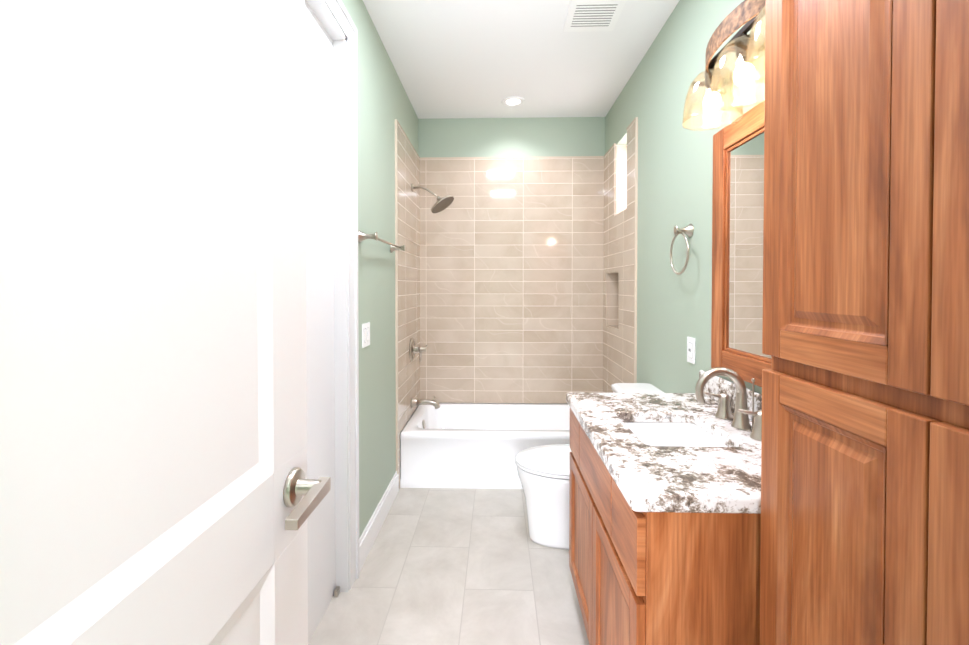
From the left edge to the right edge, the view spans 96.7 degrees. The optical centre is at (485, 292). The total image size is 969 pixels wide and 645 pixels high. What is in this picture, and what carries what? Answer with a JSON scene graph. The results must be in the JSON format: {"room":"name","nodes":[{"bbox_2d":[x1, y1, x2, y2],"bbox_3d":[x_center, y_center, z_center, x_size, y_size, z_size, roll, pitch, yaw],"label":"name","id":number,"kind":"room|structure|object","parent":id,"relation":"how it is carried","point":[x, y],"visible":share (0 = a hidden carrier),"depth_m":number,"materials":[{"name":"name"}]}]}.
{"room":"bathroom","nodes":[
{"label":"bathroom","id":0,"kind":"room"},
{"bbox_2d":[308,488,588,644],"bbox_3d":[0.152,1.384,0.588,1.830,0.100,6.300,0,1,1],"label":"floor","id":1,"kind":"structure","parent":0,"point":[453,566],"depth_m":1.95,"materials":[{"name":"tile"}]},
{"bbox_2d":[400,403,569,488],"bbox_3d":[0.200,1.113,3.224,1.524,0.365,0.753,0,1,1],"label":"bathtub","id":2,"kind":"object","parent":1,"relation":"on","point":[467,445],"visible":0.65,"depth_m":2.87,"materials":[{"name":"white ceramic"}]},
{"bbox_2d":[515,383,663,549],"bbox_3d":[0.550,0.918,2.281,0.793,0.782,0.484,0,1,1],"label":"toilet","id":3,"kind":"object","parent":1,"relation":"on","point":[543,472],"visible":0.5,"depth_m":2.20,"materials":[{"name":"white ceramic"}]},
{"bbox_2d":[566,367,761,644],"bbox_3d":[0.631,0.783,1.412,0.592,1.078,0.930,0,1,1],"label":"bathroom vanity","id":4,"kind":"object","parent":1,"relation":"on","point":[664,517],"visible":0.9,"depth_m":1.09,"materials":[{"name":"brown wood"}]},
{"bbox_2d":[760,0,968,644],"bbox_3d":[0.744,0.165,0.563,0.324,2.340,0.726,0,1,1],"label":"tall cabinet","id":5,"kind":"object","parent":1,"relation":"on","point":[865,462],"visible":1,"depth_m":0.67,"materials":[{"name":"brown wood"}]},
{"bbox_2d":[363,0,679,118],"bbox_3d":[0.152,-1.455,0.546,1.830,0.100,6.300,0,1,1],"label":"ceiling","id":6,"kind":"structure","parent":0,"point":[449,59],"depth_m":2.60,"materials":[{"name":"white paint"}]},
{"bbox_2d":[502,96,524,106],"bbox_3d":[0.207,-1.440,3.256,0.176,0.008,0.176,0,1,1],"label":"recessed light","id":7,"kind":"object","parent":6,"relation":"in","point":[513,101],"visible":1,"depth_m":3.25,"materials":[{"name":"white plastic"}]},
{"bbox_2d":[563,0,626,31],"bbox_3d":[0.550,-1.423,2.207,0.270,0.012,0.270,0,1,1],"label":"ceiling vent","id":8,"kind":"object","parent":6,"relation":"in","point":[590,15],"visible":1,"depth_m":2.20,"materials":[{"name":"white plastic"}]},
{"bbox_2d":[304,0,764,643],"bbox_3d":[0.111,-0.029,0.138,1.530,2.740,0.100,0,1,1],"label":"wall","id":9,"kind":"structure","parent":0,"point":[674,182],"depth_m":0.07,"materials":[{"name":"green paint"}]},
{"bbox_2d":[0,0,330,644],"bbox_3d":[-0.373,0.110,0.478,0.163,2.428,0.712,0,1,1],"label":"entry door","id":10,"kind":"structure","parent":9,"relation":"in","point":[157,487],"depth_m":0.47,"materials":[{"name":"white paint"}]},
{"bbox_2d":[306,0,359,596],"bbox_3d":[-0.670,0.066,1.465,0.142,2.511,1.032,0,1,1],"label":"door frame","id":11,"kind":"structure","parent":9,"relation":"attached to","point":[334,18],"depth_m":1.88,"materials":[{"name":"white paint"}]},
{"bbox_2d":[362,322,369,347],"bbox_3d":[-0.597,0.211,2.151,0.010,0.116,0.116,0,1,1],"label":"switch plate","id":12,"kind":"object","parent":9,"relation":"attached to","point":[365,334],"visible":0.96,"depth_m":2.13,"materials":[{"name":"white plastic"}]},
{"bbox_2d":[359,471,398,570],"bbox_3d":[-0.590,1.238,2.408,0.020,0.140,0.815,0,1,1],"label":"baseboard","id":13,"kind":"structure","parent":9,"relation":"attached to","point":[368,536],"depth_m":2.28,"materials":[{"name":"white paint"}]},
{"bbox_2d":[358,230,405,252],"bbox_3d":[-0.552,-0.272,2.362,0.088,0.059,0.680,0,1,1],"label":"towel bar","id":14,"kind":"object","parent":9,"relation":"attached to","point":[362,236],"visible":1,"depth_m":2.05,"materials":[{"name":"silver metal"}]},
{"bbox_2d":[395,117,637,488],"bbox_3d":[0.254,0.089,3.180,1.660,2.414,0.834,0,1,1],"label":"shower wall tile","id":15,"kind":"structure","parent":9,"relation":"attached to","point":[515,279],"depth_m":3.58,"materials":[{"name":"beige tile"}]},
{"bbox_2d":[409,338,426,361],"bbox_3d":[-0.506,0.430,3.252,0.111,0.170,0.170,0,1,1],"label":"shower valve","id":16,"kind":"object","parent":15,"relation":"attached to","point":[413,349],"visible":1,"depth_m":3.23,"materials":[{"name":"silver metal"}]},
{"bbox_2d":[411,396,440,408],"bbox_3d":[-0.452,0.830,3.256,0.219,0.100,0.072,0,1,1],"label":"tub spout","id":17,"kind":"object","parent":15,"relation":"attached to","point":[434,403],"visible":1,"depth_m":3.24,"materials":[{"name":"silver metal"}]},
{"bbox_2d":[411,184,453,212],"bbox_3d":[-0.402,-0.714,3.254,0.318,0.222,0.202,0,1,1],"label":"shower head","id":18,"kind":"object","parent":15,"relation":"attached to","point":[441,204],"visible":0.98,"depth_m":3.25},
{"bbox_2d":[670,224,693,274],"bbox_3d":[0.906,-0.199,1.986,0.073,0.235,0.198,0,1,1],"label":"towel ring","id":19,"kind":"object","parent":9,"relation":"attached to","point":[688,230],"visible":1,"depth_m":1.97,"materials":[{"name":"silver metal"}]},
{"bbox_2d":[687,337,695,363],"bbox_3d":[0.937,0.264,1.972,0.010,0.116,0.072,0,1,1],"label":"outlet plate","id":20,"kind":"object","parent":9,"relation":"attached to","point":[691,341],"visible":1,"depth_m":1.96,"materials":[{"name":"white plastic"}]},
{"bbox_2d":[682,0,765,130],"bbox_3d":[0.799,-0.704,1.276,0.251,0.245,0.702,0,1,1],"label":"sconce","id":21,"kind":"object","parent":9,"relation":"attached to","point":[751,15],"visible":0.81,"depth_m":1.28,"materials":[{"name":"brown metal"}]},
{"bbox_2d":[711,99,770,386],"bbox_3d":[0.915,-0.157,1.368,0.024,0.940,0.745,0,1,1],"label":"framed mirror","id":22,"kind":"object","parent":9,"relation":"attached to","point":[737,244],"visible":0.19,"depth_m":1.56,"materials":[{"name":"brown wood"}]}
]}

